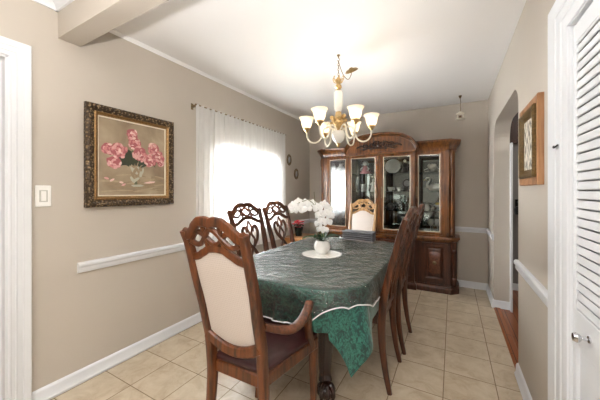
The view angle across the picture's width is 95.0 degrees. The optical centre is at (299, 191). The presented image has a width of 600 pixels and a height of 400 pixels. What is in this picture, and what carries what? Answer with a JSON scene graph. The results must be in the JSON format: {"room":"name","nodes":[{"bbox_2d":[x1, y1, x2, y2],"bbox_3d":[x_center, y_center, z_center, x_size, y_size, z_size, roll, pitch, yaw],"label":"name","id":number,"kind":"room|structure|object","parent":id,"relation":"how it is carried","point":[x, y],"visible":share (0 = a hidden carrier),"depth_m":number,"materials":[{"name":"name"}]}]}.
{"room":"dining room","nodes":[
{"label":"dining room","id":0,"kind":"room"},
{"bbox_2d":[0,0,309,391],"bbox_3d":[-1.730,0.049,1.532,0.130,2.472,7.803,0,0,29],"label":"wall","id":1,"kind":"structure","parent":0,"point":[79,320],"depth_m":1.96,"materials":[{"name":"paint"}]},
{"bbox_2d":[0,54,7,399],"bbox_3d":[-1.902,0.262,1.224,0.148,2.047,0.818,0,0,29],"label":"door","id":2,"kind":"structure","parent":1,"relation":"attached to","point":[3,58],"depth_m":1.54,"materials":[{"name":"white wood"}]},
{"bbox_2d":[0,36,31,399],"bbox_3d":[-1.834,0.215,1.183,0.026,2.140,1.012,0,0,29],"label":"trim","id":3,"kind":"structure","parent":1,"relation":"attached to","point":[19,54],"depth_m":1.58,"materials":[{"name":"white wood"}]},
{"bbox_2d":[35,185,50,206],"bbox_3d":[-1.567,0.029,1.680,0.013,0.130,0.076,0,0,29],"label":"light switch","id":4,"kind":"object","parent":1,"relation":"attached to","point":[42,192],"visible":1,"depth_m":1.68,"materials":[{"name":"white plastic"}]},
{"bbox_2d":[32,0,58,11],"bbox_3d":[-2.529,-1.162,-0.095,0.050,0.050,4.182,0,0,29],"label":"trim","id":5,"kind":"structure","parent":1,"relation":"attached to","point":[47,3],"depth_m":1.69,"materials":[{"name":"white paint"}]},
{"bbox_2d":[52,0,73,11],"bbox_3d":[-0.415,-1.162,1.095,2.594,0.050,0.050,0,0,29],"label":"trim","id":6,"kind":"structure","parent":1,"relation":"attached to","point":[59,4],"depth_m":1.69,"materials":[{"name":"white paint"}]},
{"bbox_2d":[58,0,168,46],"bbox_3d":[-0.374,-1.080,1.170,2.594,0.214,0.120,0,0,29],"label":"beam","id":7,"kind":"structure","parent":1,"relation":"attached to","point":[80,22],"depth_m":1.59,"materials":[{"name":"paint"}]},
{"bbox_2d":[32,312,201,399],"bbox_3d":[-0.704,1.241,3.224,0.024,0.088,3.648,0,0,29],"label":"baseboard","id":8,"kind":"structure","parent":1,"relation":"attached to","point":[48,392],"depth_m":1.99,"materials":[{"name":"white wood"}]},
{"bbox_2d":[84,101,173,207],"bbox_3d":[-1.288,-0.250,2.151,0.045,0.720,0.670,0,0,29],"label":"framed painting","id":9,"kind":"object","parent":1,"relation":"attached to","point":[129,156],"visible":1,"depth_m":2.09,"materials":[{"name":"paint"}]},
{"bbox_2d":[77,243,184,272],"bbox_3d":[-1.254,0.512,2.229,0.027,0.070,0.916,0,0,29],"label":"trim","id":10,"kind":"structure","parent":1,"relation":"attached to","point":[85,266],"depth_m":2.09,"materials":[{"name":"white wood"}]},
{"bbox_2d":[109,29,300,120],"bbox_3d":[-0.646,-1.174,3.333,0.020,0.026,3.401,0,0,29],"label":"trim","id":11,"kind":"structure","parent":1,"relation":"attached to","point":[113,31],"depth_m":2.59,"materials":[{"name":"paint"}]},
{"bbox_2d":[191,103,285,135],"bbox_3d":[-0.626,-0.815,3.293,0.095,0.060,1.605,0,0,29],"label":"curtain rod","id":12,"kind":"object","parent":1,"relation":"attached to","point":[192,105],"visible":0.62,"depth_m":2.73,"materials":[{"name":"gold metal"}]},
{"bbox_2d":[196,104,285,251],"bbox_3d":[-0.593,-0.076,3.275,0.056,1.482,1.594,0,0,29],"label":"curtain","id":13,"kind":"object","parent":12,"relation":"hanging from","point":[238,161],"visible":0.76,"depth_m":3.05,"materials":[{"name":"white fabric"}]},
{"bbox_2d":[287,154,291,165],"bbox_3d":[-0.162,-0.480,4.205,0.028,0.176,0.127,0,0,29],"label":"wall plaque","id":14,"kind":"object","parent":1,"relation":"attached to","point":[289,160],"visible":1,"depth_m":4.19,"materials":[{"name":"brown metal"}]},
{"bbox_2d":[294,169,298,178],"bbox_3d":[-0.055,-0.277,4.398,0.028,0.176,0.127,0,0,29],"label":"wall plaque","id":15,"kind":"object","parent":1,"relation":"attached to","point":[296,174],"visible":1,"depth_m":4.38,"materials":[{"name":"brown metal"}]},
{"bbox_2d":[286,219,309,226],"bbox_3d":[-0.031,0.512,4.437,0.027,0.070,0.873,0,0,29],"label":"trim","id":16,"kind":"structure","parent":1,"relation":"attached to","point":[304,220],"depth_m":4.61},
{"bbox_2d":[51,287,522,399],"bbox_3d":[0.076,1.313,0.644,3.891,0.064,8.000,0,0,29],"label":"floor","id":17,"kind":"structure","parent":0,"point":[456,348],"depth_m":1.99,"materials":[{"name":"tile"}]},
{"bbox_2d":[226,202,268,256],"bbox_3d":[-0.249,0.695,2.367,0.640,1.187,0.460,0,0,29],"label":"dining chair","id":18,"kind":"object","parent":17,"relation":"on","point":[230,213],"visible":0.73,"depth_m":2.49,"materials":[{"name":"brown wood"}]},
{"bbox_2d":[180,216,317,399],"bbox_3d":[-0.225,0.695,1.385,0.522,1.187,0.645,0,0,28],"label":"armchair","id":19,"kind":"object","parent":17,"relation":"on","point":[256,350],"visible":1,"depth_m":1.21,"materials":[{"name":"brown wood"}]},
{"bbox_2d":[217,317,316,373],"bbox_3d":[-0.182,0.791,1.467,0.434,0.048,0.452,0,0,28],"label":"seat cushion","id":20,"kind":"object","parent":19,"relation":"on","point":[282,349],"depth_m":1.34,"materials":[{"name":"brown leather"}]},
{"bbox_2d":[262,201,294,248],"bbox_3d":[-0.011,0.695,2.796,0.640,1.187,0.460,0,0,29],"label":"dining chair","id":21,"kind":"object","parent":17,"relation":"on","point":[277,204],"visible":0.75,"depth_m":2.89,"materials":[{"name":"brown wood"}]},
{"bbox_2d":[283,233,317,244],"bbox_3d":[0.018,0.974,4.106,0.382,0.622,0.500,0,0,29],"label":"base cabinet","id":22,"kind":"object","parent":17,"relation":"on","point":[287,238],"visible":0.02,"depth_m":3.95,"materials":[{"name":"brown wood"}]},
{"bbox_2d":[292,220,303,235],"bbox_3d":[-0.012,0.542,4.091,0.193,0.241,0.183,0,0,29],"label":"flower pot","id":23,"kind":"object","parent":22,"relation":"on","point":[298,230],"visible":1,"depth_m":4.05,"materials":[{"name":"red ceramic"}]},
{"bbox_2d":[317,333,335,399],"bbox_3d":[0.232,0.912,2.369,1.030,0.744,1.670,0,0,29],"label":"dining table","id":24,"kind":"object","parent":17,"relation":"on","point":[326,390],"visible":0.17,"depth_m":1.70,"materials":[{"name":"brown wood"}]},
{"bbox_2d":[253,237,393,377],"bbox_3d":[0.236,0.777,2.367,1.123,0.479,1.742,0,0,29],"label":"tablecloth","id":25,"kind":"object","parent":24,"relation":"on","point":[349,331],"visible":0.62,"depth_m":1.60,"materials":[{"name":"green fabric"}]},
{"bbox_2d":[253,236,393,323],"bbox_3d":[0.230,0.637,2.365,1.093,0.223,1.756,0,0,29],"label":"cover","id":26,"kind":"object","parent":25,"relation":"on","point":[311,238],"visible":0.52,"depth_m":2.25,"materials":[{"name":"fabric"}]},
{"bbox_2d":[302,250,340,258],"bbox_3d":[0.183,0.526,2.322,0.332,0.003,0.336,0,0,29],"label":"doily","id":27,"kind":"object","parent":26,"relation":"on","point":[311,253],"visible":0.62,"depth_m":2.29,"materials":[{"name":"white fabric"}]},
{"bbox_2d":[288,195,339,253],"bbox_3d":[0.114,0.264,2.343,0.392,0.520,0.262,0,0,29],"label":"potted orchid","id":28,"kind":"object","parent":27,"relation":"on","point":[322,245],"visible":1,"depth_m":2.31,"materials":[{"name":"white plant"}]},
{"bbox_2d":[342,229,375,241],"bbox_3d":[0.639,0.478,2.979,0.330,0.102,0.157,0,0,29],"label":"folded cloth","id":29,"kind":"object","parent":26,"relation":"on","point":[356,235],"visible":1,"depth_m":2.92,"materials":[{"name":"grey fabric"}]},
{"bbox_2d":[348,199,377,230],"bbox_3d":[0.699,0.695,3.366,0.522,1.187,0.645,0,0,29],"label":"armchair","id":30,"kind":"object","parent":17,"relation":"on","point":[362,218],"visible":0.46,"depth_m":3.56,"materials":[{"name":"beige fabric"}]},
{"bbox_2d":[317,132,460,294],"bbox_3d":[1.181,0.236,3.978,1.982,2.098,0.454,0,0,29],"label":"china cabinet","id":31,"kind":"object","parent":17,"relation":"on","point":[433,261],"visible":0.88,"depth_m":3.81,"materials":[{"name":"brown wood"}]},
{"bbox_2d":[332,217,337,224],"bbox_3d":[0.551,0.487,4.336,0.100,0.145,0.100,0,0,29],"label":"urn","id":32,"kind":"object","parent":31,"relation":"in","point":[335,221],"visible":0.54,"depth_m":4.30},
{"bbox_2d":[337,164,344,174],"bbox_3d":[0.650,-0.345,4.350,0.140,0.180,0.140,0,0,29],"label":"vase","id":33,"kind":"object","parent":31,"relation":"on","point":[341,169],"visible":0.97,"depth_m":4.31,"materials":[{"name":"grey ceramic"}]},
{"bbox_2d":[361,184,368,191],"bbox_3d":[0.965,-0.051,4.084,0.128,0.110,0.087,0,0,29],"label":"glass mug","id":34,"kind":"object","parent":31,"relation":"on","point":[363,186],"visible":1,"depth_m":4.06,"materials":[{"name":"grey glass"}]},
{"bbox_2d":[360,161,370,173],"bbox_3d":[0.976,-0.357,4.124,0.160,0.203,0.160,0,0,29],"label":"doll","id":35,"kind":"object","parent":31,"relation":"on","point":[365,170],"visible":0.95,"depth_m":4.09,"materials":[{"name":"pink ceramic"}]},
{"bbox_2d":[370,179,374,191],"bbox_3d":[1.070,-0.093,4.026,0.084,0.195,0.083,0,0,29],"label":"figurine","id":36,"kind":"object","parent":31,"relation":"on","point":[373,182],"visible":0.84,"depth_m":4.00,"materials":[{"name":"white ceramic"}]},
{"bbox_2d":[370,163,374,172],"bbox_3d":[1.142,-0.346,4.124,0.176,0.172,0.041,0,0,29],"label":"plate","id":37,"kind":"object","parent":31,"relation":"on","point":[372,168],"visible":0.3,"depth_m":4.15,"materials":[{"name":"white ceramic"}]},
{"bbox_2d":[330,172,438,175],"bbox_3d":[1.201,-0.252,4.015,1.800,0.006,0.310,0,0,29],"label":"shelf","id":38,"kind":"object","parent":31,"relation":"attached to","point":[385,173],"depth_m":4.02,"materials":[{"name":"clear glass"}]},
{"bbox_2d":[333,207,438,211],"bbox_3d":[1.201,0.268,4.015,1.800,0.006,0.310,0,0,29],"label":"shelf","id":39,"kind":"object","parent":31,"relation":"attached to","point":[401,209],"depth_m":4.04,"materials":[{"name":"clear glass"}]},
{"bbox_2d":[320,229,459,242],"bbox_3d":[1.186,0.613,3.986,1.960,0.064,0.435,0,0,29],"label":"countertop","id":40,"kind":"structure","parent":31,"relation":"on","point":[379,235],"depth_m":3.56,"materials":[{"name":"brown wood"}]},
{"bbox_2d":[384,202,396,209],"bbox_3d":[1.289,0.206,3.927,0.119,0.117,0.152,0,0,-24],"label":"teapot","id":41,"kind":"object","parent":31,"relation":"on","point":[389,206],"visible":0.98,"depth_m":3.89,"materials":[{"name":"black ceramic"}]},
{"bbox_2d":[385,159,399,172],"bbox_3d":[1.358,-0.365,4.018,0.216,0.215,0.098,0,0,29],"label":"plate","id":42,"kind":"object","parent":31,"relation":"on","point":[393,165],"visible":0.89,"depth_m":4.01,"materials":[{"name":"white ceramic"}]},
{"bbox_2d":[400,159,408,172],"bbox_3d":[1.475,-0.352,3.869,0.117,0.194,0.107,0,0,29],"label":"figurine","id":43,"kind":"object","parent":31,"relation":"on","point":[404,168],"visible":0.94,"depth_m":3.84,"materials":[{"name":"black ceramic"}]},
{"bbox_2d":[402,179,409,191],"bbox_3d":[1.499,-0.086,3.845,0.132,0.181,0.050,0,0,29],"label":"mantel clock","id":44,"kind":"object","parent":31,"relation":"on","point":[406,182],"visible":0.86,"depth_m":3.83,"materials":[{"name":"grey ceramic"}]},
{"bbox_2d":[424,203,430,210],"bbox_3d":[1.704,0.214,3.693,0.089,0.100,0.104,0,0,-24],"label":"jug","id":45,"kind":"object","parent":31,"relation":"on","point":[427,207],"visible":0.8,"depth_m":3.67,"materials":[{"name":"white ceramic"}]},
{"bbox_2d":[427,219,433,230],"bbox_3d":[1.745,0.465,3.675,0.080,0.190,0.080,0,0,29],"label":"goblet","id":46,"kind":"object","parent":31,"relation":"in","point":[430,222],"visible":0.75,"depth_m":3.65,"materials":[{"name":"grey glass"}]},
{"bbox_2d":[424,177,438,191],"bbox_3d":[1.781,-0.093,3.678,0.232,0.192,0.109,0,0,29],"label":"swan figurine","id":47,"kind":"object","parent":31,"relation":"on","point":[434,187],"visible":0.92,"depth_m":3.65,"materials":[{"name":"white ceramic"}]},
{"bbox_2d":[424,163,438,171],"bbox_3d":[1.782,-0.317,3.700,0.207,0.122,0.200,0,0,29],"label":"flower ornament","id":48,"kind":"object","parent":31,"relation":"on","point":[432,167],"visible":0.91,"depth_m":3.66,"materials":[{"name":"white ceramic"}]},
{"bbox_2d":[432,202,438,210],"bbox_3d":[1.830,0.186,3.654,0.083,0.157,0.122,0,0,-31],"label":"bird figurine","id":49,"kind":"object","parent":31,"relation":"on","point":[436,204],"visible":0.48,"depth_m":3.63,"materials":[{"name":"grey ceramic"}]},
{"bbox_2d":[434,219,438,231],"bbox_3d":[1.819,0.465,3.634,0.080,0.190,0.080,0,0,29],"label":"goblet","id":50,"kind":"object","parent":31,"relation":"in","point":[436,221],"visible":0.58,"depth_m":3.61,"materials":[{"name":"grey glass"}]},
{"bbox_2d":[372,206,416,395],"bbox_3d":[0.495,0.695,2.001,0.640,1.187,0.460,0,0,29],"label":"dining chair","id":51,"kind":"object","parent":17,"relation":"on","point":[387,300],"visible":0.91,"depth_m":1.76,"materials":[{"name":"brown wood"}]},
{"bbox_2d":[396,203,424,354],"bbox_3d":[0.749,0.695,2.432,0.640,1.187,0.460,0,0,29],"label":"dining chair","id":52,"kind":"object","parent":17,"relation":"on","point":[403,276],"visible":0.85,"depth_m":2.19,"materials":[{"name":"brown wood"}]},
{"bbox_2d":[114,0,525,122],"bbox_3d":[-0.403,-1.227,0.911,5.194,0.080,8.003,0,0,29],"label":"ceiling","id":53,"kind":"structure","parent":0,"point":[407,55],"depth_m":2.24,"materials":[{"name":"paint"}]},
{"bbox_2d":[299,54,379,147],"bbox_3d":[0.335,-0.784,2.395,0.661,0.806,0.681,0,0,29],"label":"chandelier","id":54,"kind":"object","parent":53,"relation":"hanging from","point":[338,134],"visible":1,"depth_m":2.36,"materials":[{"name":"white glass"}]},
{"bbox_2d":[455,95,464,119],"bbox_3d":[1.989,-1.040,3.414,0.096,0.295,0.096,0,0,6],"label":"hanging lantern","id":55,"kind":"object","parent":53,"relation":"hanging from","point":[460,113],"visible":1,"depth_m":3.40,"materials":[{"name":"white metal"}]},
{"bbox_2d":[310,100,487,282],"bbox_3d":[1.271,0.049,4.272,2.724,2.472,0.100,0,0,29],"label":"wall","id":56,"kind":"structure","parent":0,"point":[432,123],"depth_m":3.71,"materials":[{"name":"paint"}]},
{"bbox_2d":[310,219,485,232],"bbox_3d":[1.297,0.512,4.185,2.594,0.070,0.027,0,0,29],"label":"trim","id":57,"kind":"structure","parent":56,"relation":"attached to","point":[457,228],"depth_m":3.65,"materials":[{"name":"white wood"}]},
{"bbox_2d":[457,279,487,289],"bbox_3d":[1.298,1.241,4.187,2.594,0.088,0.024,0,0,29],"label":"baseboard","id":58,"kind":"structure","parent":56,"relation":"attached to","point":[462,283],"depth_m":3.63,"materials":[{"name":"white wood"}]},
{"bbox_2d":[494,307,517,369],"bbox_3d":[1.862,1.279,2.467,0.070,0.012,1.280,0,0,29],"label":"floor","id":59,"kind":"structure","parent":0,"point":[512,347],"depth_m":2.42,"materials":[{"name":"red wood"}]},
{"bbox_2d":[513,144,517,283],"bbox_3d":[2.556,0.047,2.299,1.157,2.468,2.700,0,0,29],"label":"wall","id":60,"kind":"structure","parent":0,"point":[515,146],"depth_m":3.57,"materials":[{"name":"paint"}]},
{"bbox_2d":[510,113,517,143],"bbox_3d":[3.097,-0.896,3.371,0.950,0.562,0.060,0,0,29],"label":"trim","id":61,"kind":"structure","parent":60,"relation":"attached to","point":[514,125],"depth_m":3.54,"materials":[{"name":"brown wood"}]},
{"bbox_2d":[513,283,517,290],"bbox_3d":[3.103,1.241,3.389,1.057,0.088,0.024,0,0,29],"label":"baseboard","id":62,"kind":"structure","parent":60,"relation":"attached to","point":[515,286],"depth_m":3.56,"materials":[{"name":"white wood"}]},
{"bbox_2d":[514,199,517,214],"bbox_3d":[2.784,0.200,3.508,0.100,0.190,0.125,0,0,29],"label":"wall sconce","id":63,"kind":"object","parent":60,"relation":"attached to","point":[516,200],"visible":0.38,"depth_m":3.50,"materials":[{"name":"black metal"}]},
{"bbox_2d":[488,0,555,399],"bbox_3d":[0.657,0.049,0.209,0.140,2.472,7.803,0,0,29],"label":"wall","id":64,"kind":"structure","parent":0,"point":[523,72],"depth_m":1.76,"materials":[{"name":"paint"}]},
{"bbox_2d":[486,284,493,306],"bbox_3d":[2.281,1.241,3.311,0.024,0.088,0.603,0,0,29],"label":"baseboard","id":65,"kind":"structure","parent":64,"relation":"attached to","point":[488,290],"depth_m":3.29,"materials":[{"name":"white wood"}]},
{"bbox_2d":[486,228,493,240],"bbox_3d":[2.280,0.512,3.311,0.027,0.070,0.603,0,0,29],"label":"trim","id":66,"kind":"structure","parent":64,"relation":"attached to","point":[491,235],"depth_m":3.18,"materials":[{"name":"white wood"}]},
{"bbox_2d":[492,299,509,309],"bbox_3d":[2.199,1.241,3.002,0.170,0.088,0.017,0,0,29],"label":"baseboard","id":67,"kind":"object","parent":64,"relation":"attached to","point":[505,305],"visible":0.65,"depth_m":3.00,"materials":[{"name":"white wood"}]},
{"bbox_2d":[510,143,512,312],"bbox_3d":[2.262,0.385,2.948,0.018,1.800,0.090,0,0,29],"label":"trim","id":68,"kind":"structure","parent":64,"relation":"attached to","point":[511,144],"depth_m":2.91,"materials":[{"name":"white wood"}]},
{"bbox_2d":[514,363,532,399],"bbox_3d":[1.325,1.241,1.585,0.024,0.088,0.783,0,0,29],"label":"baseboard","id":69,"kind":"structure","parent":64,"relation":"attached to","point":[523,387],"depth_m":1.76,"materials":[{"name":"white wood"}]},
{"bbox_2d":[514,259,547,307],"bbox_3d":[1.324,0.512,1.585,0.027,0.070,0.783,0,0,29],"label":"trim","id":70,"kind":"structure","parent":64,"relation":"attached to","point":[538,288],"depth_m":1.49,"materials":[{"name":"white wood"}]},
{"bbox_2d":[519,92,543,185],"bbox_3d":[1.309,-0.267,1.573,0.040,0.466,0.420,0,0,29],"label":"framed print","id":71,"kind":"object","parent":64,"relation":"attached to","point":[531,120],"visible":1,"depth_m":1.44,"materials":[{"name":"brown wood"}]},
{"bbox_2d":[524,117,531,170],"bbox_3d":[1.317,-0.267,1.568,0.017,0.290,0.244,0,0,29],"label":"print","id":72,"kind":"object","parent":71,"relation":"attached to","point":[527,120],"depth_m":1.59},
{"bbox_2d":[548,0,586,399],"bbox_3d":[0.859,0.242,0.746,0.026,2.085,1.137,0,0,29],"label":"trim","id":73,"kind":"structure","parent":64,"relation":"attached to","point":[561,15],"depth_m":1.15,"materials":[{"name":"white wood"}]},
{"bbox_2d":[571,0,599,399],"bbox_3d":[0.870,0.320,0.744,0.078,1.900,0.734,0,0,29],"label":"door","id":74,"kind":"structure","parent":64,"relation":"in","point":[585,336],"depth_m":0.97,"materials":[{"name":"white wood"}]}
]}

